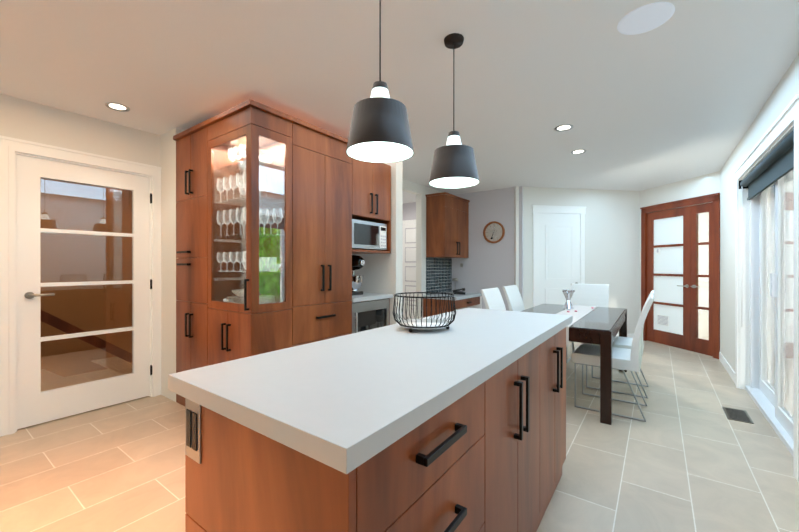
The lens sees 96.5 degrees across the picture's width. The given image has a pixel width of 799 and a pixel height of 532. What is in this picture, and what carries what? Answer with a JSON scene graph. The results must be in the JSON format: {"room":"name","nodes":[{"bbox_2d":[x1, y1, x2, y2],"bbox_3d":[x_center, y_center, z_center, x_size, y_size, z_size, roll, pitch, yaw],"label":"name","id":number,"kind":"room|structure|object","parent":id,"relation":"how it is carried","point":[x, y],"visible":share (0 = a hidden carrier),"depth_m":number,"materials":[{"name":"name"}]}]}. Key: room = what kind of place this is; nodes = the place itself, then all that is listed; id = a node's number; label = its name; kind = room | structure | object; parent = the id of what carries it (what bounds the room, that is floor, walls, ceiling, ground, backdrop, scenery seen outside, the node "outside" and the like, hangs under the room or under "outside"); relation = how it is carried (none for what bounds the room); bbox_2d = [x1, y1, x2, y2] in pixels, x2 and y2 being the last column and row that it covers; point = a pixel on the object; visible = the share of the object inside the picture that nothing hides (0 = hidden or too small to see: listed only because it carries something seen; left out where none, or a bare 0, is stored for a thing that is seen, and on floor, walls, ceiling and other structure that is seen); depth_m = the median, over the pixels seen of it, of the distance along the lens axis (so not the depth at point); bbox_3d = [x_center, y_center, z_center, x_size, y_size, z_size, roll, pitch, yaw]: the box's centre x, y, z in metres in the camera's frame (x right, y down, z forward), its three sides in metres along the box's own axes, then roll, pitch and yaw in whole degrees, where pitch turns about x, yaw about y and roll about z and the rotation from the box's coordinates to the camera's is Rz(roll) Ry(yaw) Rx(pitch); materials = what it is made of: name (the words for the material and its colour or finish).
{"room":"kitchen","nodes":[
{"label":"kitchen","id":0,"kind":"room"},
{"bbox_2d":[40,254,131,376],"bbox_3d":[-3.461,0.670,3.756,0.040,1.549,1.947,0,0,36],"label":"wall","id":1,"kind":"structure","parent":0,"point":[83,293],"depth_m":4.48,"materials":[{"name":"brown paint"}]},
{"bbox_2d":[40,178,131,253],"bbox_3d":[-4.290,-0.010,4.231,0.100,2.460,3.600,0,0,36],"label":"wall","id":2,"kind":"structure","parent":0,"point":[68,198],"depth_m":4.53,"materials":[{"name":"brown paint"}]},
{"bbox_2d":[0,94,184,436],"bbox_3d":[-3.519,-0.007,1.465,0.430,2.460,5.820,0,0,36],"label":"wall","id":3,"kind":"structure","parent":0,"point":[33,129],"depth_m":2.96,"materials":[{"name":"white paint"}]},
{"bbox_2d":[17,155,151,428],"bbox_3d":[-2.572,0.192,2.989,0.098,2.034,0.871,0,0,36],"label":"door","id":4,"kind":"structure","parent":3,"relation":"attached to","point":[36,404],"depth_m":2.91,"materials":[{"name":"white paint"}]},
{"bbox_2d":[352,173,440,324],"bbox_3d":[-0.153,-0.012,4.892,0.150,2.460,3.680,0,0,36],"label":"wall","id":5,"kind":"structure","parent":0,"point":[382,273],"depth_m":5.15,"materials":[{"name":"grey paint"}]},
{"bbox_2d":[353,159,376,219],"bbox_3d":[-0.607,-0.774,3.628,0.626,0.590,0.300,0,0,36],"label":"upper cabinet","id":6,"kind":"object","parent":5,"relation":"attached to","point":[364,173],"depth_m":3.48,"materials":[{"name":"brown wood"}]},
{"bbox_2d":[361,163,390,222],"bbox_3d":[-0.431,-0.775,3.871,0.626,0.590,0.300,0,0,36],"label":"upper cabinet","id":7,"kind":"object","parent":5,"relation":"attached to","point":[383,170],"depth_m":3.72,"materials":[{"name":"brown wood"}]},
{"bbox_2d":[426,257,451,294],"bbox_3d":[0.665,0.160,5.923,0.008,0.595,0.848,0,0,36],"label":"backsplash","id":8,"kind":"structure","parent":5,"relation":"attached to","point":[438,274],"depth_m":5.89,"materials":[{"name":"tile"}]},
{"bbox_2d":[426,192,469,257],"bbox_3d":[0.803,-0.625,5.809,0.356,0.975,0.868,0,0,36],"label":"upper cabinet","id":9,"kind":"object","parent":5,"relation":"attached to","point":[447,225],"visible":1,"depth_m":5.54,"materials":[{"name":"brown wood"}]},
{"bbox_2d":[392,161,403,324],"bbox_3d":[-0.002,-0.010,3.846,0.002,2.460,0.120,0,0,36],"label":"wall","id":10,"kind":"structure","parent":0,"point":[397,167],"depth_m":3.82,"materials":[{"name":"grey paint"}]},
{"bbox_2d":[0,340,798,531],"bbox_3d":[-1.083,1.270,3.642,7.790,0.100,12.200,0,0,36],"label":"floor","id":11,"kind":"structure","parent":0,"point":[687,456],"depth_m":2.20,"materials":[{"name":"tile"}]},
{"bbox_2d":[173,119,244,405],"bbox_3d":[-1.570,0.033,3.252,0.628,2.376,0.600,0,0,36],"label":"tall cabinet","id":12,"kind":"object","parent":11,"relation":"on","point":[210,154],"depth_m":2.94,"materials":[{"name":"brown wood"}]},
{"bbox_2d":[209,303,256,364],"bbox_3d":[-1.313,0.779,2.913,0.310,0.886,0.350,0,0,36],"label":"base cabinet","id":13,"kind":"object","parent":11,"relation":"on","point":[216,314],"depth_m":2.77,"materials":[{"name":"brown wood"}]},
{"bbox_2d":[225,307,284,361],"bbox_3d":[-1.062,0.779,2.731,0.310,0.886,0.350,0,0,36],"label":"base cabinet","id":14,"kind":"object","parent":11,"relation":"on","point":[249,331],"depth_m":2.60,"materials":[{"name":"brown wood"}]},
{"bbox_2d":[245,112,352,347],"bbox_3d":[-0.909,0.033,3.211,0.626,2.376,0.732,0,0,36],"label":"tall cabinet","id":15,"kind":"object","parent":11,"relation":"on","point":[271,203],"depth_m":2.88,"materials":[{"name":"brown wood"}]},
{"bbox_2d":[352,219,386,250],"bbox_3d":[-0.483,-0.302,3.722,0.485,0.286,0.536,0,0,36],"label":"microwave","id":16,"kind":"object","parent":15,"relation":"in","point":[367,235],"visible":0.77,"depth_m":3.56,"materials":[{"name":"silver metal"}]},
{"bbox_2d":[351,299,388,332],"bbox_3d":[-0.502,0.782,3.731,0.646,0.875,0.578,0,0,36],"label":"wine fridge","id":17,"kind":"object","parent":11,"relation":"on","point":[371,314],"visible":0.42,"depth_m":3.56,"materials":[{"name":"silver metal"}]},
{"bbox_2d":[351,292,392,324],"bbox_3d":[-0.508,0.760,3.755,0.641,0.920,0.614,0,0,36],"label":"countertop","id":18,"kind":"structure","parent":11,"relation":"on","point":[365,296],"depth_m":3.63,"materials":[{"name":"white stone"}]},
{"bbox_2d":[352,255,364,295],"bbox_3d":[-0.506,0.092,3.717,0.335,0.416,0.216,0,0,36],"label":"stand mixer","id":19,"kind":"object","parent":18,"relation":"on","point":[358,262],"visible":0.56,"depth_m":3.62,"materials":[{"name":"black"}]},
{"bbox_2d":[185,327,565,531],"bbox_3d":[0.203,0.779,1.514,0.643,0.887,1.817,0,0,36],"label":"kitchen island","id":20,"kind":"object","parent":11,"relation":"on","point":[489,455],"visible":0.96,"depth_m":0.90,"materials":[{"name":"brown wood"}]},
{"bbox_2d":[168,308,572,473],"bbox_3d":[0.198,0.314,1.536,0.668,0.042,1.889,0,0,36],"label":"island countertop","id":21,"kind":"structure","parent":20,"relation":"on","point":[346,404],"depth_m":0.92,"materials":[{"name":"white stone"}]},
{"bbox_2d":[393,292,455,331],"bbox_3d":[0.115,0.212,1.664,0.295,0.161,0.295,0,0,36],"label":"wire basket","id":22,"kind":"object","parent":21,"relation":"on","point":[411,324],"visible":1,"depth_m":1.60,"materials":[{"name":"black metal"}]},
{"bbox_2d":[423,292,481,317],"bbox_3d":[0.868,0.835,5.709,0.571,0.765,0.958,0,0,36],"label":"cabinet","id":23,"kind":"object","parent":11,"relation":"on","point":[470,300],"visible":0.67,"depth_m":5.44,"materials":[{"name":"brown wood"}]},
{"bbox_2d":[452,288,464,294],"bbox_3d":[0.960,0.401,5.760,0.204,0.102,0.200,0,0,11],"label":"desk phone","id":24,"kind":"object","parent":23,"relation":"on","point":[457,291],"visible":0.96,"depth_m":5.67,"materials":[{"name":"black plastic"}]},
{"bbox_2d":[480,287,505,309],"bbox_3d":[1.206,0.731,3.713,0.585,0.976,0.450,0,0,36],"label":"dining chair","id":25,"kind":"object","parent":11,"relation":"on","point":[492,298],"visible":0.04,"depth_m":3.81,"materials":[{"name":"white leather"}]},
{"bbox_2d":[502,285,524,311],"bbox_3d":[1.587,0.730,4.240,0.585,0.976,0.450,0,0,36],"label":"dining chair","id":26,"kind":"object","parent":11,"relation":"on","point":[513,298],"visible":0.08,"depth_m":4.31,"materials":[{"name":"white leather"}]},
{"bbox_2d":[520,304,626,424],"bbox_3d":[1.755,0.858,3.718,0.940,0.725,1.750,0,0,36],"label":"dining table","id":27,"kind":"object","parent":11,"relation":"on","point":[601,326],"visible":0.52,"depth_m":2.87,"materials":[{"name":"brown wood"}]},
{"bbox_2d":[562,289,574,308],"bbox_3d":[1.930,0.384,4.078,0.113,0.224,0.113,0,0,-29],"label":"candle holder","id":28,"kind":"object","parent":27,"relation":"on","point":[568,294],"visible":0.98,"depth_m":4.06,"materials":[{"name":"silver metal"}]},
{"bbox_2d":[557,305,597,346],"bbox_3d":[1.788,0.574,3.694,0.260,0.163,1.758,0,0,36],"label":"table runner","id":29,"kind":"object","parent":27,"relation":"on","point":[581,312],"visible":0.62,"depth_m":3.77,"materials":[{"name":"fabric"}]},
{"bbox_2d":[566,283,608,367],"bbox_3d":[2.397,0.730,4.571,0.450,0.976,0.585,0,0,36],"label":"chair","id":30,"kind":"object","parent":11,"relation":"on","point":[591,295],"visible":0.25,"depth_m":4.73,"materials":[{"name":"white leather"}]},
{"bbox_2d":[571,294,653,421],"bbox_3d":[1.847,0.732,3.090,0.585,0.976,0.450,0,0,36],"label":"dining chair","id":31,"kind":"object","parent":11,"relation":"on","point":[623,359],"visible":0.98,"depth_m":2.96,"materials":[{"name":"white leather"}]},
{"bbox_2d":[583,290,654,397],"bbox_3d":[2.204,0.731,3.584,0.585,0.976,0.450,0,0,36],"label":"dining chair","id":32,"kind":"object","parent":11,"relation":"on","point":[622,342],"visible":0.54,"depth_m":3.48,"materials":[{"name":"white leather"}]},
{"bbox_2d":[722,406,753,423],"bbox_3d":[2.764,1.217,2.921,0.150,0.008,0.300,0,0,36],"label":"floor vent","id":33,"kind":"object","parent":11,"relation":"in","point":[737,415],"visible":1,"depth_m":2.90,"materials":[{"name":"silver metal"}]},
{"bbox_2d":[0,0,798,203],"bbox_3d":[-1.083,-1.290,3.638,7.790,0.100,12.200,0,0,36],"label":"ceiling","id":34,"kind":"structure","parent":0,"point":[685,90],"depth_m":2.26,"materials":[{"name":"white paint"}]},
{"bbox_2d":[105,102,129,111],"bbox_3d":[-2.194,-1.236,2.776,0.154,0.006,0.154,0,0,27],"label":"recessed light","id":35,"kind":"object","parent":34,"relation":"in","point":[111,105],"depth_m":2.78,"materials":[{"name":"silver metal"}]},
{"bbox_2d":[346,0,413,162],"bbox_3d":[-0.078,-0.844,1.431,0.272,0.785,0.272,0,0,36],"label":"pendant lamp","id":36,"kind":"object","parent":34,"relation":"hanging from","point":[379,132],"visible":1,"depth_m":1.35,"materials":[{"name":"black metal"}]},
{"bbox_2d":[429,33,478,188],"bbox_3d":[0.297,-0.845,1.950,0.272,0.785,0.272,0,0,36],"label":"pendant lamp","id":37,"kind":"object","parent":34,"relation":"hanging from","point":[454,166],"visible":1,"depth_m":1.88,"materials":[{"name":"black metal"}]},
{"bbox_2d":[555,124,572,131],"bbox_3d":[1.473,-1.236,3.197,0.154,0.006,0.154,0,0,-9],"label":"recessed light","id":38,"kind":"object","parent":34,"relation":"in","point":[563,127],"depth_m":3.19,"materials":[{"name":"silver metal"}]},
{"bbox_2d":[571,149,586,153],"bbox_3d":[1.942,-1.237,3.870,0.154,0.006,0.154,0,0,9],"label":"recessed light","id":39,"kind":"object","parent":34,"relation":"in","point":[580,151],"depth_m":3.86,"materials":[{"name":"silver metal"}]},
{"bbox_2d":[617,2,674,34],"bbox_3d":[1.232,-1.235,1.789,0.238,0.004,0.238,0,0,-9],"label":"ceiling speaker","id":40,"kind":"object","parent":34,"relation":"in","point":[645,18],"depth_m":1.78,"materials":[{"name":"white metal"}]},
{"bbox_2d":[403,202,415,319],"bbox_3d":[0.438,-0.014,6.896,1.300,2.460,0.140,0,0,36],"label":"door","id":41,"kind":"structure","parent":0,"point":[409,247],"depth_m":6.97,"materials":[{"name":"grey paint"}]},
{"bbox_2d":[452,186,522,310],"bbox_3d":[1.395,-0.013,5.975,1.330,2.460,0.112,0,0,36],"label":"wall","id":42,"kind":"structure","parent":0,"point":[487,265],"depth_m":5.85,"materials":[{"name":"grey paint"}]},
{"bbox_2d":[483,221,504,242],"bbox_3d":[1.530,-0.548,5.794,0.356,0.356,0.045,0,0,36],"label":"wall clock","id":43,"kind":"object","parent":42,"relation":"attached to","point":[493,231],"visible":1,"depth_m":5.80,"materials":[{"name":"brown wood"}]},
{"bbox_2d":[514,186,639,341],"bbox_3d":[2.924,-0.013,5.770,2.246,2.460,0.158,0,0,-9],"label":"wall","id":44,"kind":"structure","parent":0,"point":[580,236],"depth_m":5.73,"materials":[{"name":"white paint"}]},
{"bbox_2d":[640,171,719,358],"bbox_3d":[4.115,-0.012,5.268,0.152,2.460,1.426,0,0,-9],"label":"wall","id":45,"kind":"structure","parent":0,"point":[669,252],"depth_m":5.23,"materials":[{"name":"white paint"}]},
{"bbox_2d":[719,53,798,482],"bbox_3d":[1.371,-0.006,0.601,0.252,2.460,10.150,0,0,36],"label":"wall","id":46,"kind":"structure","parent":0,"point":[774,125],"depth_m":3.51,"materials":[{"name":"white paint"}]},
{"bbox_2d":[739,130,793,326],"bbox_3d":[2.877,-0.123,2.794,0.080,1.448,1.806,0,0,36],"label":"roller blind","id":47,"kind":"object","parent":46,"relation":"attached to","point":[774,165],"visible":0.83,"depth_m":2.78,"materials":[{"name":"grey fabric"}]},
{"bbox_2d":[745,169,793,455],"bbox_3d":[2.942,0.187,2.747,0.140,2.068,1.806,0,0,36],"label":"sliding glass door","id":48,"kind":"structure","parent":46,"relation":"attached to","point":[769,389],"depth_m":2.96,"materials":[{"name":"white glass"}]},
{"label":"outside","id":49,"kind":"structure","parent":0,"visible":0},
{"bbox_3d":[4.485,1.292,2.207,2.905,0.100,14.000,0,0,36],"label":"deck","id":50,"kind":"object","parent":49,"visible":0},
{"bbox_2d":[651,203,708,339],"bbox_3d":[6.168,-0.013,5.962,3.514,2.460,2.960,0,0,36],"label":"door glass panes","id":51,"kind":"object","parent":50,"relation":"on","point":[705,294],"depth_m":5.45,"materials":[{"name":"white glass"}]}
]}

